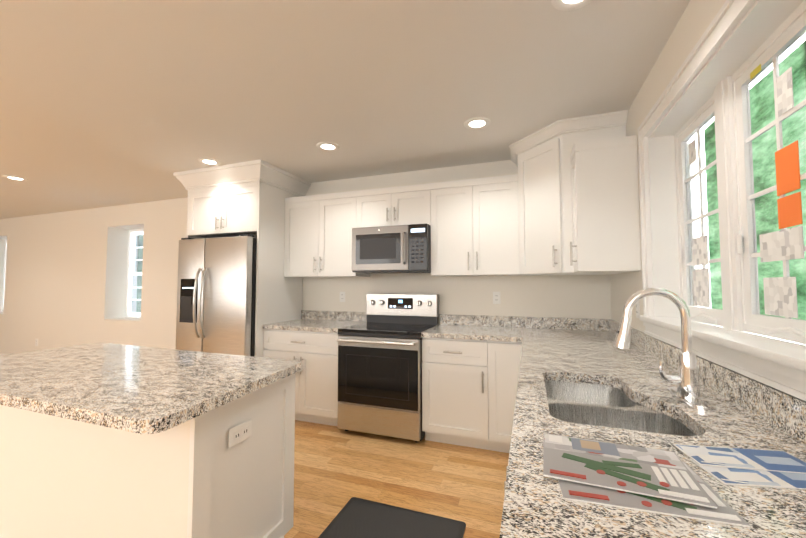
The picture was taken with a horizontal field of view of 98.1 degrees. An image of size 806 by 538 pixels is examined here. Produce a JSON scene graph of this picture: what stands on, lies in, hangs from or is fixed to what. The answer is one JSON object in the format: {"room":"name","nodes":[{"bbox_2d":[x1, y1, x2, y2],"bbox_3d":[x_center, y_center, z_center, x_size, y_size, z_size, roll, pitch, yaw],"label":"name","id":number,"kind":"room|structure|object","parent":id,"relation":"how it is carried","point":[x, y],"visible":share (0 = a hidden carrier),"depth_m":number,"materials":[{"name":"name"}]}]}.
{"room":"kitchen","nodes":[
{"label":"kitchen","id":0,"kind":"room"},
{"bbox_2d":[0,160,610,353],"bbox_3d":[-3.399,0.292,5.112,11.780,2.500,0.450,-1,-3,20],"label":"wall","id":1,"kind":"structure","parent":0,"point":[66,273],"depth_m":4.98,"materials":[{"name":"white paint"}]},
{"bbox_2d":[0,240,6,314],"bbox_3d":[-7.363,0.122,6.509,0.816,1.406,0.368,-1,-3,20],"label":"window","id":2,"kind":"structure","parent":1,"relation":"in","point":[1,313],"depth_m":6.75,"materials":[{"name":"white"}]},
{"bbox_2d":[104,229,143,321],"bbox_3d":[-4.038,0.066,5.312,0.786,1.406,0.368,-1,-3,20],"label":"window","id":3,"kind":"structure","parent":1,"relation":"in","point":[131,316],"depth_m":5.54,"materials":[{"name":"white"}]},
{"bbox_2d":[284,191,369,276],"bbox_3d":[-0.824,-0.344,3.772,0.863,0.855,0.373,-1,-3,20],"label":"upper cabinet","id":4,"kind":"object","parent":1,"relation":"attached to","point":[318,235],"visible":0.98,"depth_m":3.63,"materials":[{"name":"white wood"}]},
{"bbox_2d":[340,292,344,301],"bbox_3d":[-0.673,0.310,3.884,0.070,0.114,0.008,-1,-3,20],"label":"electrical outlet","id":5,"kind":"object","parent":1,"relation":"attached to","point":[342,296],"visible":1,"depth_m":3.88,"materials":[{"name":"white plastic"}]},
{"bbox_2d":[356,183,430,227],"bbox_3d":[-0.057,-0.589,3.507,0.766,0.390,0.373,-1,-3,20],"label":"upper cabinet","id":6,"kind":"object","parent":1,"relation":"attached to","point":[400,205],"visible":0.83,"depth_m":3.36,"materials":[{"name":"white wood"}]},
{"bbox_2d":[352,224,430,273],"bbox_3d":[-0.075,-0.181,3.438,0.758,0.428,0.479,-1,-3,20],"label":"microwave","id":7,"kind":"object","parent":6,"relation":"attached to","point":[394,249],"visible":1,"depth_m":3.24,"materials":[{"name":"grey metal"}]},
{"bbox_2d":[430,174,519,275],"bbox_3d":[0.667,-0.369,3.236,0.774,0.855,0.373,-1,-3,20],"label":"upper cabinet","id":8,"kind":"object","parent":1,"relation":"attached to","point":[474,227],"visible":1,"depth_m":3.09,"materials":[{"name":"white wood"}]},
{"bbox_2d":[493,292,500,303],"bbox_3d":[0.889,0.274,3.323,0.070,0.114,0.008,-1,-3,20],"label":"electrical outlet","id":9,"kind":"object","parent":1,"relation":"attached to","point":[496,297],"visible":1,"depth_m":3.32,"materials":[{"name":"white plastic"}]},
{"bbox_2d":[509,110,627,274],"bbox_3d":[1.283,-0.512,2.834,0.797,1.104,0.722,-1,-3,20],"label":"upper cabinet","id":10,"kind":"object","parent":1,"relation":"attached to","point":[540,158],"visible":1,"depth_m":2.66,"materials":[{"name":"white wood"}]},
{"bbox_2d":[0,0,689,218],"bbox_3d":[-4.641,-1.178,1.729,11.780,0.120,7.480,-1,-3,20],"label":"ceiling","id":11,"kind":"structure","parent":0,"point":[105,103],"depth_m":2.08,"materials":[{"name":"white paint"}]},
{"bbox_2d":[2,175,27,180],"bbox_3d":[-4.323,-1.011,3.905,0.194,0.009,0.194,-1,-3,20],"label":"recessed light","id":12,"kind":"object","parent":11,"relation":"in","point":[16,178],"visible":0.98,"depth_m":3.90,"materials":[{"name":"white"}]},
{"bbox_2d":[198,158,220,165],"bbox_3d":[-1.873,-1.035,3.390,0.194,0.009,0.194,-1,-3,20],"label":"recessed light","id":13,"kind":"object","parent":11,"relation":"in","point":[208,161],"visible":0.98,"depth_m":3.37,"materials":[{"name":"white"}]},
{"bbox_2d":[316,142,338,150],"bbox_3d":[-0.647,-1.052,3.017,0.194,0.009,0.194,-1,-3,20],"label":"recessed light","id":14,"kind":"object","parent":11,"relation":"in","point":[327,146],"visible":0.98,"depth_m":3.01,"materials":[{"name":"white"}]},
{"bbox_2d":[464,117,490,129],"bbox_3d":[0.548,-1.072,2.587,0.194,0.009,0.194,-1,-3,20],"label":"recessed light","id":15,"kind":"object","parent":11,"relation":"in","point":[476,123],"visible":1,"depth_m":2.58,"materials":[{"name":"white"}]},
{"bbox_2d":[551,0,592,10],"bbox_3d":[0.708,-1.127,1.425,0.194,0.009,0.194,-1,-3,20],"label":"recessed light","id":16,"kind":"object","parent":11,"relation":"in","point":[565,5],"visible":1,"depth_m":1.48,"materials":[{"name":"white"}]},
{"bbox_2d":[284,420,508,537],"bbox_3d":[-4.641,1.429,1.607,11.780,0.100,7.480,-1,-3,20],"label":"floor","id":17,"kind":"structure","parent":0,"point":[336,469],"depth_m":2.38,"materials":[{"name":"brown wood"}]},
{"bbox_2d":[0,373,295,537],"bbox_3d":[-1.392,0.949,1.771,1.638,0.874,0.629,-1,-3,20],"label":"kitchen island","id":18,"kind":"object","parent":17,"relation":"on","point":[225,470],"visible":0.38,"depth_m":1.44,"materials":[{"name":"white wood"}]},
{"bbox_2d":[0,343,301,433],"bbox_3d":[-1.397,0.487,1.690,1.757,0.040,0.847,-1,-3,20],"label":"island countertop","id":19,"kind":"structure","parent":18,"relation":"on","point":[141,389],"depth_m":1.41,"materials":[{"name":"stone"}]},
{"bbox_2d":[176,234,256,356],"bbox_3d":[-1.782,0.582,3.767,0.905,1.795,0.877,-1,-3,20],"label":"fridge","id":20,"kind":"object","parent":17,"relation":"on","point":[216,294],"visible":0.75,"depth_m":3.41,"materials":[{"name":"silver metal"}]},
{"bbox_2d":[173,159,310,356],"bbox_3d":[-1.759,0.234,3.848,1.154,2.499,0.814,-1,-3,20],"label":"cabinet","id":21,"kind":"object","parent":17,"relation":"on","point":[235,199],"visible":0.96,"depth_m":3.59,"materials":[{"name":"white wood"}]},
{"bbox_2d":[263,329,338,425],"bbox_3d":[-0.875,1.034,3.569,0.861,0.874,0.668,-1,-3,20],"label":"base cabinet","id":22,"kind":"object","parent":17,"relation":"on","point":[316,381],"visible":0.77,"depth_m":3.26,"materials":[{"name":"white wood"}]},
{"bbox_2d":[263,310,366,332],"bbox_3d":[-0.870,0.527,3.602,0.861,0.140,0.647,-1,-3,20],"label":"countertop","id":23,"kind":"structure","parent":22,"relation":"on","point":[324,321],"depth_m":3.66,"materials":[{"name":"stone"}]},
{"bbox_2d":[337,294,438,442],"bbox_3d":[-0.125,0.848,3.252,0.762,1.215,0.718,-1,-3,20],"label":"range","id":24,"kind":"object","parent":17,"relation":"on","point":[380,371],"visible":1,"depth_m":2.99,"materials":[{"name":"grey metal"}]},
{"bbox_2d":[318,497,465,537],"bbox_3d":[-0.145,1.373,1.579,0.700,0.010,0.970,-1,-3,20],"label":"mat","id":25,"kind":"object","parent":17,"relation":"on","point":[355,517],"visible":1,"depth_m":1.90,"materials":[{"name":"black plastic"}]},
{"bbox_2d":[422,337,521,452],"bbox_3d":[0.642,1.008,3.023,0.824,0.874,0.668,-1,-3,20],"label":"base cabinet","id":26,"kind":"object","parent":17,"relation":"on","point":[469,389],"visible":0.9,"depth_m":2.77,"materials":[{"name":"white wood"}]},
{"bbox_2d":[504,365,519,494],"bbox_3d":[0.806,0.929,1.325,0.718,0.874,2.498,-1,-3,20],"label":"base cabinet","id":27,"kind":"object","parent":17,"relation":"on","point":[506,470],"visible":0.04,"depth_m":0.84,"materials":[{"name":"white wood"}]},
{"bbox_2d":[421,287,805,537],"bbox_3d":[0.907,0.400,1.637,0.722,0.631,3.147,-1,-3,20],"label":"countertop","id":28,"kind":"structure","parent":27,"relation":"on","point":[623,382],"depth_m":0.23,"materials":[{"name":"stone"}]},
{"bbox_2d":[545,381,695,435],"bbox_3d":[0.718,0.592,1.224,0.470,0.210,0.700,-1,-3,20],"label":"sink","id":29,"kind":"object","parent":28,"relation":"in","point":[596,403],"depth_m":1.25,"materials":[{"name":"silver metal"}]},
{"bbox_2d":[558,461,749,527],"bbox_3d":[0.452,0.417,0.699,0.275,0.006,0.210,-1,-3,16],"label":"magazine","id":30,"kind":"object","parent":28,"relation":"on","point":[724,512],"visible":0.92,"depth_m":0.62,"materials":[{"name":"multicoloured paper"}]},
{"bbox_2d":[543,433,716,508],"bbox_3d":[0.447,0.413,0.745,0.282,0.006,0.219,-1,-3,20],"label":"magazine","id":31,"kind":"object","parent":30,"relation":"on","point":[663,474],"visible":0.96,"depth_m":0.72,"materials":[{"name":"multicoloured paper"}]},
{"bbox_2d":[613,287,714,412],"bbox_3d":[0.879,0.255,1.225,0.249,0.380,0.250,-1,-3,20],"label":"faucet","id":32,"kind":"object","parent":28,"relation":"on","point":[686,397],"depth_m":1.19,"materials":[{"name":"silver metal"}]},
{"bbox_2d":[689,459,805,489],"bbox_3d":[0.745,0.420,0.717,0.230,0.002,0.100,0,-3,6],"label":"brochure","id":33,"kind":"object","parent":28,"relation":"on","point":[748,477],"visible":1,"depth_m":0.70,"materials":[{"name":"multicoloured paper"}]},
{"bbox_2d":[673,444,805,473],"bbox_3d":[0.756,0.420,0.777,0.230,0.002,0.100,0,-3,10],"label":"brochure","id":34,"kind":"object","parent":33,"relation":"on","point":[755,459],"visible":1,"depth_m":0.77,"materials":[{"name":"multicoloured paper"}]},
{"bbox_2d":[610,0,805,344],"bbox_3d":[0.689,0.034,-0.410,0.260,2.500,7.180,-1,-3,20],"label":"wall","id":35,"kind":"structure","parent":0,"point":[695,21],"depth_m":1.91,"materials":[{"name":"white paint"}]},
{"bbox_2d":[570,135,640,272],"bbox_3d":[1.332,-0.409,2.369,0.393,0.855,0.248,-1,-3,20],"label":"upper cabinet","id":36,"kind":"object","parent":35,"relation":"attached to","point":[605,209],"visible":1,"depth_m":2.25,"materials":[{"name":"white wood"}]},
{"bbox_2d":[638,0,805,400],"bbox_3d":[1.183,-0.274,1.198,0.200,1.225,1.860,-1,-3,20],"label":"window frames","id":37,"kind":"structure","parent":35,"relation":"in","point":[726,105],"depth_m":1.38,"materials":[{"name":"white wood"}]},
{"bbox_2d":[689,64,803,317],"bbox_3d":[1.346,-0.273,1.437,0.006,0.885,0.770,-1,-3,20],"label":"stickers","id":38,"kind":"object","parent":37,"relation":"attached to","point":[780,296],"visible":0.9,"depth_m":1.15,"materials":[{"name":"orange"}]},
{"label":"outside","id":39,"kind":"structure","parent":0,"visible":0},
{"bbox_2d":[136,40,805,319],"bbox_3d":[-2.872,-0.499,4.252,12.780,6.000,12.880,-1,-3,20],"label":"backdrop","id":40,"kind":"structure","parent":39,"point":[771,180],"depth_m":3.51,"materials":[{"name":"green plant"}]}
]}

